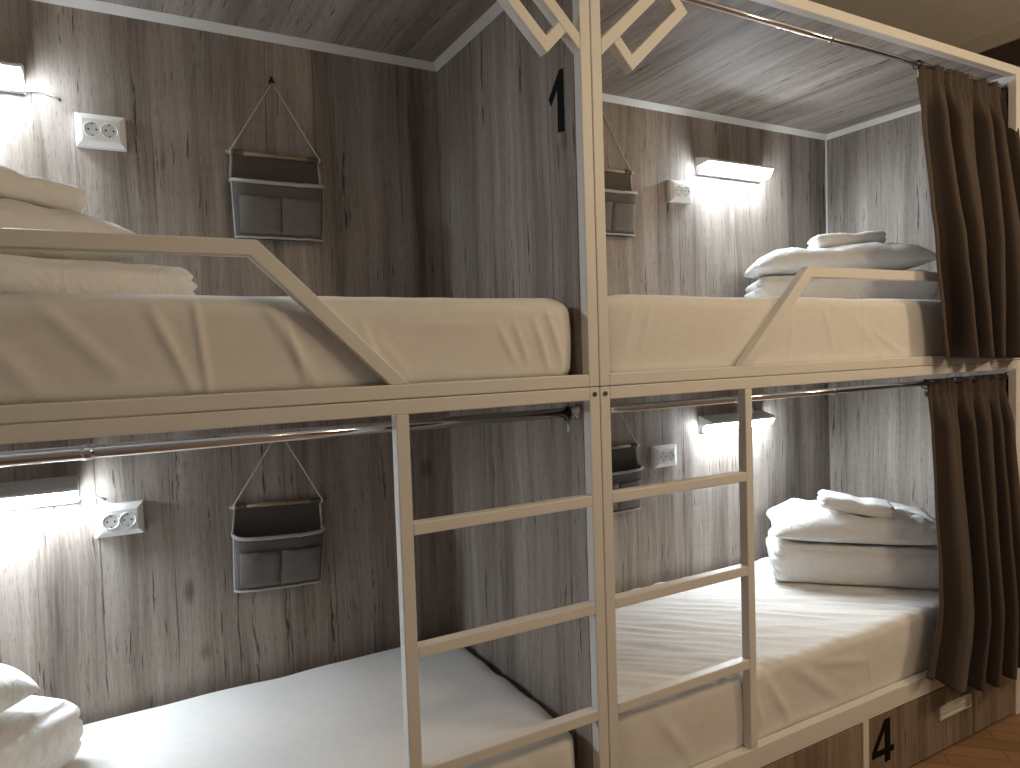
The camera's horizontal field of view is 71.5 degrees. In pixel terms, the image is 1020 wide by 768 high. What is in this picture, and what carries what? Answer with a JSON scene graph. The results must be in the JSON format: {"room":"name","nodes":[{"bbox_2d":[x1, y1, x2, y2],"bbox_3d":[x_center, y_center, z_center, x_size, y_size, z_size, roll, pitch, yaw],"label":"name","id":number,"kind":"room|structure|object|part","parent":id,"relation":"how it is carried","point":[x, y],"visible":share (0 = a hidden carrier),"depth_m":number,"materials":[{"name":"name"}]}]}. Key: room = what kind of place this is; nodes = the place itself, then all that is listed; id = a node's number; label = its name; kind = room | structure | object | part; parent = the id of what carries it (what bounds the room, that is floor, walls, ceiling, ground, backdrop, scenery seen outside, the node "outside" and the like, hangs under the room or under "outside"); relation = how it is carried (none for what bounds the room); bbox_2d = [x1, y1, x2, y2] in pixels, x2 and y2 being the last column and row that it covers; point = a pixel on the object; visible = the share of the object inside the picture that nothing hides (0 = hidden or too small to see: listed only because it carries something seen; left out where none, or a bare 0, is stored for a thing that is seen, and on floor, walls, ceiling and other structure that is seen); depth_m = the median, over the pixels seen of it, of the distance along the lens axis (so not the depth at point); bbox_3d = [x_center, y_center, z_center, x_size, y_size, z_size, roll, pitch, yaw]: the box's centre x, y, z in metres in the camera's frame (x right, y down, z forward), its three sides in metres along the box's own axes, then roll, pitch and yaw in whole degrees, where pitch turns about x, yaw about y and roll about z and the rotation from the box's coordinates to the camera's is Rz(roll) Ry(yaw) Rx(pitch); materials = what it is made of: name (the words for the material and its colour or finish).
{"room":"dormitory","nodes":[
{"label":"dormitory","id":0,"kind":"room"},
{"bbox_2d":[0,0,829,724],"bbox_3d":[0.018,-0.073,2.664,4.700,2.908,0.030,-3,3,-29],"label":"wall","id":1,"kind":"structure","parent":0,"point":[108,627],"depth_m":2.25,"materials":[{"name":"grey wood"}]},
{"bbox_2d":[0,61,60,100],"bbox_3d":[-1.418,-0.801,1.781,0.479,0.082,0.085,-3,3,-29],"label":"wall lamp","id":2,"kind":"object","parent":1,"relation":"attached to","point":[12,75],"visible":1,"depth_m":1.83,"materials":[{"name":"white plastic"}]},
{"bbox_2d":[0,66,22,88],"bbox_3d":[-1.448,-0.788,1.754,0.394,0.039,0.052,-3,3,-29],"label":"diffuser","id":3,"kind":"object","parent":2,"relation":"attached to","point":[11,77],"depth_m":1.83,"materials":[{"name":"white plastic"}]},
{"bbox_3d":[-1.262,-0.782,1.908,0.079,0.018,0.009,-4,3,-34],"label":"power cord","id":4,"kind":"part","parent":2,"relation":"part of","materials":[{"name":"white plastic"}]},
{"bbox_2d":[0,475,105,510],"bbox_3d":[-1.331,0.303,1.860,0.464,0.082,0.085,-3,3,-29],"label":"wall lamp","id":5,"kind":"object","parent":1,"relation":"attached to","point":[56,490],"visible":1,"depth_m":1.89,"materials":[{"name":"white plastic"}]},
{"bbox_2d":[0,491,77,509],"bbox_3d":[-1.354,0.315,1.837,0.394,0.039,0.052,-3,3,-29],"label":"diffuser","id":6,"kind":"object","parent":5,"relation":"attached to","point":[9,500],"depth_m":1.87,"materials":[{"name":"white plastic"}]},
{"bbox_3d":[-1.174,0.322,1.987,0.065,0.018,0.009,-4,3,-36],"label":"power cord","id":7,"kind":"part","parent":5,"relation":"part of","materials":[{"name":"white plastic"}]},
{"bbox_2d":[74,112,126,151],"bbox_3d":[-1.137,-0.701,1.969,0.123,0.091,0.036,-3,3,-29],"label":"wall socket","id":8,"kind":"object","parent":1,"relation":"attached to","point":[92,131],"visible":1,"depth_m":1.96,"materials":[{"name":"white plastic"}]},
{"bbox_2d":[83,121,100,136],"bbox_3d":[-1.147,-0.700,1.944,0.043,0.043,0.002,-3,3,-29],"label":"outlet","id":9,"kind":"object","parent":8,"relation":"attached to","point":[90,128],"depth_m":1.94,"materials":[{"name":"plastic"}]},
{"bbox_2d":[101,123,117,138],"bbox_3d":[-1.111,-0.702,1.964,0.043,0.043,0.002,-3,3,-29],"label":"outlet","id":10,"kind":"object","parent":8,"relation":"attached to","point":[108,130],"depth_m":1.96,"materials":[{"name":"plastic"}]},
{"bbox_2d":[93,500,144,538],"bbox_3d":[-1.111,0.386,2.013,0.123,0.091,0.036,-3,3,-29],"label":"wall socket","id":11,"kind":"object","parent":1,"relation":"attached to","point":[123,518],"visible":1,"depth_m":2.00,"materials":[{"name":"white plastic"}]},
{"bbox_2d":[102,514,119,528],"bbox_3d":[-1.121,0.387,1.988,0.043,0.043,0.002,-3,3,-29],"label":"outlet","id":12,"kind":"object","parent":11,"relation":"attached to","point":[109,521],"depth_m":1.99,"materials":[{"name":"plastic"}]},
{"bbox_2d":[119,512,135,526],"bbox_3d":[-1.084,0.385,2.009,0.043,0.043,0.002,-3,3,-29],"label":"outlet","id":13,"kind":"object","parent":11,"relation":"attached to","point":[126,519],"depth_m":2.01,"materials":[{"name":"plastic"}]},
{"bbox_2d":[33,0,436,71],"bbox_3d":[-1.132,-1.048,1.970,2.017,0.022,0.022,-3,3,-29],"label":"trim","id":14,"kind":"structure","parent":1,"relation":"attached to","point":[92,5],"depth_m":2.14,"materials":[{"name":"white wood"}]},
{"bbox_2d":[229,442,325,592],"bbox_3d":[-0.716,0.396,2.211,0.294,0.495,0.069,-3,3,-29],"label":"hanging organiser","id":15,"kind":"object","parent":1,"relation":"attached to","point":[276,544],"visible":0.99,"depth_m":2.21,"materials":[{"name":"grey fabric"}]},
{"bbox_3d":[-0.730,0.500,2.234,0.262,0.266,0.018,0,1,-29],"label":"panel","id":16,"kind":"part","parent":15,"relation":"part of","materials":[{"name":"grey fabric"}]},
{"bbox_3d":[-0.727,0.267,2.229,0.272,0.238,0.019,0,1,-29],"label":"cord","id":17,"kind":"part","parent":15,"relation":"part of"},
{"bbox_2d":[603,113,637,236],"bbox_3d":[0.388,-0.833,2.790,0.294,0.489,0.068,-3,3,-29],"label":"hanging organiser","id":18,"kind":"object","parent":1,"relation":"attached to","point":[620,202],"visible":0.51,"depth_m":2.81,"materials":[{"name":"grey fabric"}]},
{"bbox_3d":[0.379,-0.727,2.816,0.262,0.266,0.018,-3,3,-29],"label":"panel","id":19,"kind":"part","parent":18,"relation":"part of","materials":[{"name":"grey fabric"}]},
{"bbox_3d":[0.372,-0.960,2.806,0.272,0.238,0.019,-3,3,-29],"label":"cord","id":20,"kind":"part","parent":18,"relation":"part of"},
{"bbox_2d":[611,399,643,513],"bbox_3d":[0.420,0.275,2.838,0.294,0.489,0.068,-3,3,-29],"label":"hanging organiser","id":21,"kind":"object","parent":1,"relation":"attached to","point":[625,474],"visible":0.35,"depth_m":2.87,"materials":[{"name":"grey fabric"}]},
{"bbox_3d":[0.411,0.382,2.865,0.262,0.266,0.018,-3,3,-29],"label":"panel","id":22,"kind":"part","parent":21,"relation":"part of","materials":[{"name":"grey fabric"}]},
{"bbox_3d":[0.404,0.149,2.854,0.272,0.238,0.019,-3,3,-29],"label":"cord","id":23,"kind":"part","parent":21,"relation":"part of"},
{"bbox_2d":[651,444,676,467],"bbox_3d":[0.653,0.304,2.990,0.123,0.091,0.036,-3,3,-29],"label":"wall socket","id":24,"kind":"object","parent":1,"relation":"attached to","point":[661,455],"visible":1,"depth_m":2.97,"materials":[{"name":"white plastic"}]},
{"bbox_2d":[659,452,667,461],"bbox_3d":[0.643,0.306,2.966,0.043,0.043,0.002,-3,3,-29],"label":"outlet","id":25,"kind":"object","parent":24,"relation":"attached to","point":[663,456],"depth_m":2.97,"materials":[{"name":"plastic"}]},
{"bbox_2d":[667,451,674,460],"bbox_3d":[0.680,0.304,2.986,0.043,0.043,0.002,-3,3,-29],"label":"outlet","id":26,"kind":"object","parent":24,"relation":"attached to","point":[670,454],"depth_m":2.99,"materials":[{"name":"plastic"}]},
{"bbox_2d":[666,179,691,203],"bbox_3d":[0.721,-0.814,2.997,0.123,0.091,0.036,-3,3,-29],"label":"wall socket","id":27,"kind":"object","parent":1,"relation":"attached to","point":[680,192],"visible":1,"depth_m":2.98,"materials":[{"name":"white plastic"}]},
{"bbox_2d":[675,185,682,195],"bbox_3d":[0.711,-0.812,2.972,0.043,0.043,0.002,-3,3,-29],"label":"outlet","id":28,"kind":"object","parent":27,"relation":"attached to","point":[678,188],"depth_m":2.97,"materials":[{"name":"plastic"}]},
{"bbox_2d":[683,186,690,195],"bbox_3d":[0.747,-0.815,2.992,0.043,0.043,0.002,-3,3,-29],"label":"outlet","id":29,"kind":"object","parent":27,"relation":"attached to","point":[686,189],"depth_m":2.99,"materials":[{"name":"plastic"}]},
{"bbox_2d":[602,93,826,139],"bbox_3d":[0.679,-1.152,2.972,1.995,0.022,0.022,-3,3,-29],"label":"trim","id":30,"kind":"structure","parent":1,"relation":"attached to","point":[605,97],"depth_m":3.07,"materials":[{"name":"white wood"}]},
{"bbox_2d":[695,157,773,182],"bbox_3d":[0.991,-0.950,3.115,0.395,0.076,0.085,-3,3,-29],"label":"wall lamp","id":31,"kind":"object","parent":1,"relation":"attached to","point":[705,166],"visible":1,"depth_m":3.08,"materials":[{"name":"white plastic"}]},
{"bbox_2d":[700,161,771,179],"bbox_3d":[0.996,-0.936,3.107,0.389,0.039,0.052,-3,3,-29],"label":"diffuser","id":32,"kind":"object","parent":31,"relation":"attached to","point":[723,169],"depth_m":3.09,"materials":[{"name":"white plastic"}]},
{"bbox_2d":[698,406,775,432],"bbox_3d":[1.016,0.155,3.159,0.390,0.102,0.085,-3,3,-29],"label":"wall lamp","id":33,"kind":"object","parent":1,"relation":"attached to","point":[728,421],"visible":0.76,"depth_m":3.11,"materials":[{"name":"white plastic"}]},
{"bbox_2d":[703,418,773,431],"bbox_3d":[1.022,0.181,3.152,0.384,0.039,0.052,-3,3,-29],"label":"diffuser","id":34,"kind":"object","parent":33,"relation":"attached to","point":[709,424],"depth_m":3.09,"materials":[{"name":"white plastic"}]},
{"bbox_2d":[825,140,827,233],"bbox_3d":[1.558,-0.778,3.479,0.006,0.827,0.006,-3,3,-29],"label":"trim","id":35,"kind":"structure","parent":1,"relation":"attached to","point":[825,140],"depth_m":3.47,"materials":[{"name":"white wood"}]},
{"bbox_3d":[-0.739,-0.942,2.197,0.018,0.026,0.011,-3,3,-29],"label":"wall hook","id":36,"kind":"object","parent":1,"relation":"attached to","visible":0},
{"bbox_2d":[225,83,323,242],"bbox_3d":[-0.716,-0.690,2.181,0.294,0.490,0.068,-3,3,-29],"label":"hanging organiser","id":37,"kind":"object","parent":36,"relation":"hanging from","point":[274,196],"visible":1,"depth_m":2.18,"materials":[{"name":"grey fabric"}]},
{"bbox_3d":[-0.732,-0.816,2.197,0.272,0.238,0.019,-3,3,-29],"label":"cord","id":38,"kind":"part","parent":37,"relation":"part of","materials":[{"name":"beige fabric"}]},
{"bbox_3d":[-0.724,-0.583,2.207,0.262,0.266,0.018,-3,3,-29],"label":"panel","id":39,"kind":"part","parent":37,"relation":"part of","materials":[{"name":"grey fabric"}]},
{"bbox_2d":[437,0,595,767],"bbox_3d":[0.015,0.150,2.177,0.066,2.507,0.830,-3,3,-29],"label":"wall","id":40,"kind":"structure","parent":0,"point":[509,193],"depth_m":2.06,"materials":[{"name":"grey wood"}]},
{"bbox_2d":[433,2,503,70],"bbox_3d":[-0.064,-1.089,2.100,0.022,0.022,0.829,-3,3,-29],"label":"trim","id":41,"kind":"structure","parent":40,"relation":"attached to","point":[495,9],"depth_m":2.21,"materials":[{"name":"white wood"}]},
{"bbox_2d":[549,68,564,132],"bbox_3d":[0.120,-0.723,1.827,0.001,0.160,0.072,-3,3,-29],"label":"number","id":42,"kind":"object","parent":40,"relation":"attached to","point":[558,86],"depth_m":1.81,"materials":[{"name":"black plastic"}]},
{"bbox_2d":[97,0,1004,133],"bbox_3d":[-0.036,-1.110,2.114,4.138,0.018,0.830,-3,3,-29],"label":"ceiling","id":43,"kind":"structure","parent":0,"point":[710,61],"depth_m":2.41,"materials":[{"name":"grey wood"}]},
{"bbox_2d":[809,0,1019,45],"bbox_3d":[0.475,-1.464,0.557,5.800,0.030,4.091,-3,3,-29],"label":"ceiling","id":44,"kind":"structure","parent":0,"point":[950,22],"depth_m":3.08,"materials":[{"name":"paint"}]},
{"bbox_2d":[827,83,1007,518],"bbox_3d":[1.800,0.048,3.165,0.030,2.507,0.830,-3,3,-29],"label":"wall","id":45,"kind":"structure","parent":0,"point":[880,441],"depth_m":3.25,"materials":[{"name":"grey wood"}]},
{"bbox_2d":[826,77,1007,139],"bbox_3d":[1.737,-1.192,3.096,0.022,0.022,0.829,-3,3,-29],"label":"trim","id":46,"kind":"structure","parent":45,"relation":"attached to","point":[1003,80],"depth_m":3.20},
{"bbox_2d":[908,714,1019,767],"bbox_3d":[0.577,1.470,0.677,5.800,0.030,4.061,-3,3,-29],"label":"floor","id":47,"kind":"structure","parent":0,"point":[996,745],"depth_m":2.57,"materials":[{"name":"brown wood"}]},
{"bbox_2d":[0,387,608,767],"bbox_3d":[-0.840,0.750,1.696,2.016,1.407,0.861,-3,3,-29],"label":"frame","id":48,"kind":"object","parent":47,"relation":"on","point":[412,650],"visible":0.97,"depth_m":1.59,"materials":[{"name":"white metal"}]},
{"bbox_2d":[0,403,580,466],"bbox_3d":[-0.710,0.121,1.330,2.015,0.042,0.042,-3,3,-29],"label":"curtain rod","id":49,"kind":"object","parent":48,"relation":"attached to","point":[87,451],"visible":0.94,"depth_m":1.43,"materials":[{"name":"silver metal"}]},
{"bbox_2d":[564,406,571,432],"bbox_3d":[0.146,0.090,1.804,0.008,0.068,0.040,-3,3,-29],"label":"curtain ring","id":50,"kind":"object","parent":49,"relation":"hanging from","point":[565,419],"visible":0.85,"depth_m":1.80,"materials":[{"name":"grey metal"}]},
{"bbox_3d":[0.159,0.071,1.811,0.026,0.042,0.042,-3,3,-29],"label":"rod","id":51,"kind":"part","parent":49,"relation":"part of","materials":[{"name":"silver metal"}]},
{"bbox_3d":[-0.662,0.074,1.306,1.953,0.032,0.030,-3,3,-29],"label":"rail","id":52,"kind":"part","parent":48,"relation":"part of","materials":[{"name":"beige metal"}]},
{"bbox_2d":[0,0,598,423],"bbox_3d":[-0.882,-0.511,1.641,2.016,1.116,0.857,-3,3,-29],"label":"frame","id":53,"kind":"object","parent":48,"relation":"on","point":[576,36],"visible":0.94,"depth_m":1.46,"materials":[{"name":"white metal"}]},
{"bbox_3d":[-0.875,-0.111,1.182,1.479,0.296,0.030,-3,3,-29],"label":"guard rail","id":54,"kind":"part","parent":53,"relation":"part of","materials":[{"name":"beige metal"}]},
{"bbox_2d":[0,293,570,404],"bbox_3d":[-0.863,-0.072,1.659,1.944,0.224,0.806,-3,3,-29],"label":"mattress","id":55,"kind":"object","parent":53,"relation":"on","point":[54,347],"visible":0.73,"depth_m":1.40,"materials":[{"name":"white fabric"}]},
{"bbox_2d":[0,254,196,294],"bbox_3d":[-1.106,-0.216,1.548,0.411,0.099,0.703,0,3,41],"label":"duvet","id":56,"kind":"object","parent":55,"relation":"on","point":[18,274],"visible":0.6,"depth_m":1.50,"materials":[{"name":"white fabric"}]},
{"bbox_2d":[0,198,150,261],"bbox_3d":[-1.163,-0.324,1.492,0.407,0.131,0.643,-1,3,26],"label":"pillow","id":57,"kind":"object","parent":56,"relation":"on","point":[16,214],"visible":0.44,"depth_m":1.50,"materials":[{"name":"white fabric"}]},
{"bbox_2d":[0,165,85,212],"bbox_3d":[-1.116,-0.417,1.503,0.205,0.064,0.361,-1,3,11],"label":"folded towel","id":58,"kind":"object","parent":57,"relation":"on","point":[38,191],"visible":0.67,"depth_m":1.53,"materials":[{"name":"white fabric"}]},
{"bbox_3d":[-0.663,0.040,1.304,1.953,0.031,0.030,-3,3,-29],"label":"rail","id":59,"kind":"part","parent":53,"relation":"part of","materials":[{"name":"beige metal"}]},
{"bbox_3d":[0.186,-0.551,1.760,0.031,1.116,0.030,-3,3,-29],"label":"corner post","id":60,"kind":"part","parent":53,"relation":"part of","materials":[{"name":"white metal"}]},
{"bbox_2d":[62,647,574,767],"bbox_3d":[-0.838,1.048,1.705,1.920,0.245,0.803,-3,3,-29],"label":"mattress","id":61,"kind":"object","parent":48,"relation":"on","point":[348,713],"visible":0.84,"depth_m":1.90,"materials":[{"name":"white fabric"}]},
{"bbox_2d":[0,695,83,767],"bbox_3d":[-1.317,0.871,1.488,0.394,0.169,0.686,-1,3,15],"label":"duvet","id":62,"kind":"object","parent":61,"relation":"on","point":[37,731],"visible":0.92,"depth_m":1.66,"materials":[{"name":"white fabric"}]},
{"bbox_2d":[0,663,39,712],"bbox_3d":[-1.402,0.711,1.445,0.407,0.159,0.643,-1,3,17],"label":"pillow","id":63,"kind":"object","parent":62,"relation":"on","point":[16,686],"visible":1,"depth_m":1.64,"materials":[{"name":"white fabric"}]},
{"bbox_3d":[0.227,0.710,1.817,0.031,1.407,0.030,-3,3,-29],"label":"corner post","id":64,"kind":"part","parent":48,"relation":"part of","materials":[{"name":"white metal"}]},
{"bbox_2d":[596,360,1019,767],"bbox_3d":[0.923,0.649,2.672,2.016,1.407,0.861,-3,3,-29],"label":"frame","id":65,"kind":"object","parent":47,"relation":"on","point":[755,753],"visible":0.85,"depth_m":2.05,"materials":[{"name":"white metal"}]},
{"bbox_3d":[0.256,0.709,1.833,0.031,1.407,0.030,-3,3,-29],"label":"corner post","id":66,"kind":"part","parent":65,"relation":"part of","materials":[{"name":"white metal"}]},
{"bbox_2d":[615,557,938,767],"bbox_3d":[0.934,0.946,2.687,1.955,0.247,0.803,-3,3,-29],"label":"mattress","id":67,"kind":"object","parent":65,"relation":"on","point":[821,647],"visible":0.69,"depth_m":2.34,"materials":[{"name":"white fabric"}]},
{"bbox_2d":[766,527,938,589],"bbox_3d":[1.446,0.718,2.984,0.677,0.159,0.413,-1,3,16],"label":"duvet","id":68,"kind":"object","parent":67,"relation":"on","point":[904,566],"visible":0.65,"depth_m":2.81,"materials":[{"name":"white fabric"}]},
{"bbox_2d":[766,498,936,544],"bbox_3d":[1.446,0.574,2.993,0.663,0.134,0.426,-1,3,16],"label":"pillow","id":69,"kind":"object","parent":68,"relation":"on","point":[794,518],"visible":0.77,"depth_m":2.83,"materials":[{"name":"white fabric"}]},
{"bbox_2d":[817,489,894,518],"bbox_3d":[1.417,0.493,2.908,0.280,0.089,0.163,-1,3,19],"label":"folded towel","id":70,"kind":"object","parent":69,"relation":"on","point":[827,499],"visible":1,"depth_m":2.85,"materials":[{"name":"white fabric"}]},
{"bbox_2d":[589,0,1019,385],"bbox_3d":[0.882,-0.613,2.617,2.016,1.116,0.857,-3,3,-29],"label":"frame","id":71,"kind":"object","parent":65,"relation":"on","point":[611,39],"visible":0.78,"depth_m":2.06,"materials":[{"name":"white metal"}]},
{"bbox_3d":[0.215,-0.553,1.776,0.031,1.116,0.030,-3,3,-29],"label":"corner post","id":72,"kind":"part","parent":71,"relation":"part of","materials":[{"name":"white metal"}]},
{"bbox_2d":[607,295,945,372],"bbox_3d":[0.893,-0.177,2.633,1.942,0.231,0.802,-3,3,-29],"label":"mattress","id":73,"kind":"object","parent":71,"relation":"on","point":[646,332],"visible":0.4,"depth_m":2.10,"materials":[{"name":"white fabric"}]},
{"bbox_2d":[744,270,938,299],"bbox_3d":[1.336,-0.383,2.926,0.678,0.130,0.395,-1,3,11],"label":"duvet","id":74,"kind":"object","parent":73,"relation":"on","point":[769,286],"visible":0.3,"depth_m":2.74,"materials":[{"name":"white fabric"}]},
{"bbox_2d":[744,242,935,278],"bbox_3d":[1.338,-0.510,2.932,0.663,0.132,0.407,-1,3,11],"label":"pillow","id":75,"kind":"object","parent":74,"relation":"on","point":[871,255],"visible":0.72,"depth_m":2.75,"materials":[{"name":"white fabric"}]},
{"bbox_2d":[807,230,885,248],"bbox_3d":[1.367,-0.582,2.883,0.270,0.054,0.164,-1,3,11],"label":"folded towel","id":76,"kind":"object","parent":75,"relation":"on","point":[831,239],"visible":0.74,"depth_m":2.81,"materials":[{"name":"white fabric"}]},
{"bbox_3d":[1.099,-0.061,2.280,1.953,0.031,0.030,-3,3,-29],"label":"rail","id":77,"kind":"part","parent":71,"relation":"part of","materials":[{"name":"white metal"}]},
{"bbox_3d":[1.298,-0.234,2.385,1.487,0.293,0.030,-3,3,-29],"label":"guard rail","id":78,"kind":"part","parent":71,"relation":"part of","materials":[{"name":"beige metal"}]},
{"bbox_2d":[680,0,1007,91],"bbox_3d":[1.070,-1.094,2.271,1.994,0.042,0.042,-3,3,-29],"label":"curtain rod","id":79,"kind":"object","parent":71,"relation":"attached to","point":[711,5],"visible":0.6,"depth_m":2.20,"materials":[{"name":"silver metal"}]},
{"bbox_2d":[913,60,921,77],"bbox_3d":[1.418,-1.097,2.464,0.008,0.062,0.034,-3,3,-29],"label":"curtain ring","id":80,"kind":"object","parent":79,"relation":"hanging from","point":[917,72],"visible":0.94,"depth_m":2.46,"materials":[{"name":"grey metal"}]},
{"bbox_2d":[916,62,1019,357],"bbox_3d":[1.695,-0.611,2.553,0.676,1.048,0.178,-3,3,-31],"label":"curtain","id":81,"kind":"object","parent":79,"relation":"hanging from","point":[972,154],"visible":1,"depth_m":2.49,"materials":[{"name":"brown fabric"}]},
{"bbox_3d":[1.949,-0.652,2.735,0.032,1.116,0.030,-3,3,-29],"label":"corner post","id":82,"kind":"part","parent":71,"relation":"part of","materials":[{"name":"beige metal"}]},
{"bbox_2d":[610,371,1007,412],"bbox_3d":[1.105,0.018,2.323,1.994,0.042,0.042,-3,3,-29],"label":"curtain rod","id":83,"kind":"object","parent":65,"relation":"attached to","point":[848,389],"visible":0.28,"depth_m":2.16,"materials":[{"name":"silver metal"}]},
{"bbox_2d":[921,379,930,396],"bbox_3d":[1.488,0.014,2.535,0.008,0.064,0.036,-3,3,-29],"label":"curtain ring","id":84,"kind":"object","parent":83,"relation":"hanging from","point":[925,391],"visible":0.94,"depth_m":2.53,"materials":[{"name":"grey metal"}]},
{"bbox_2d":[926,373,1019,693],"bbox_3d":[1.706,0.536,2.603,0.723,1.123,0.174,-3,3,-30],"label":"curtain","id":85,"kind":"object","parent":83,"relation":"hanging from","point":[976,472],"visible":1,"depth_m":2.58,"materials":[{"name":"brown fabric"}]},
{"bbox_3d":[1.100,-0.027,2.281,1.953,0.032,0.030,-3,3,-29],"label":"rail","id":86,"kind":"part","parent":65,"relation":"part of","materials":[{"name":"white metal"}]},
{"bbox_3d":[1.136,1.082,2.332,1.953,0.065,0.030,-3,3,-29],"label":"rail","id":87,"kind":"part","parent":65,"relation":"part of","materials":[{"name":"white metal"}]},
{"bbox_3d":[1.990,0.609,2.793,0.032,1.407,0.030,-3,3,-29],"label":"corner post","id":88,"kind":"part","parent":65,"relation":"part of","materials":[{"name":"white metal"}]},
{"bbox_2d":[761,724,861,767],"bbox_3d":[0.585,1.252,2.359,0.990,0.229,0.596,-3,3,-29],"label":"drawer","id":89,"kind":"object","parent":47,"relation":"on","point":[843,749],"visible":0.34,"depth_m":2.26,"materials":[{"name":"brown wood"}]},
{"bbox_2d":[869,685,972,767],"bbox_3d":[1.323,1.210,2.763,0.620,0.229,0.604,-3,3,-29],"label":"drawer","id":90,"kind":"object","parent":47,"relation":"on","point":[903,736],"visible":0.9,"depth_m":2.49,"materials":[{"name":"brown wood"}]},
{"bbox_3d":[1.628,1.180,2.590,0.200,0.050,0.008,-3,3,-29],"label":"handle","id":91,"kind":"part","parent":90,"relation":"part of","materials":[{"name":"metal"}]},
{"bbox_2d":[973,675,1014,732],"bbox_3d":[1.725,1.187,2.990,0.291,0.229,0.596,-3,3,-29],"label":"drawer","id":92,"kind":"object","parent":47,"relation":"on","point":[992,705],"visible":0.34,"depth_m":2.72,"materials":[{"name":"brown wood"}]},
{"bbox_2d":[979,39,1019,359],"bbox_3d":[3.070,-0.143,2.033,0.030,2.908,4.091,-3,3,-29],"label":"wall","id":93,"kind":"structure","parent":0,"point":[1009,53],"depth_m":3.26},
{"bbox_2d":[954,21,1019,53],"bbox_3d":[2.994,-1.562,1.935,0.055,0.060,4.061,-3,3,-29],"label":"trim","id":94,"kind":"structure","parent":93,"relation":"attached to","point":[1006,34],"depth_m":3.28,"materials":[{"name":"beige wood"}]}
]}

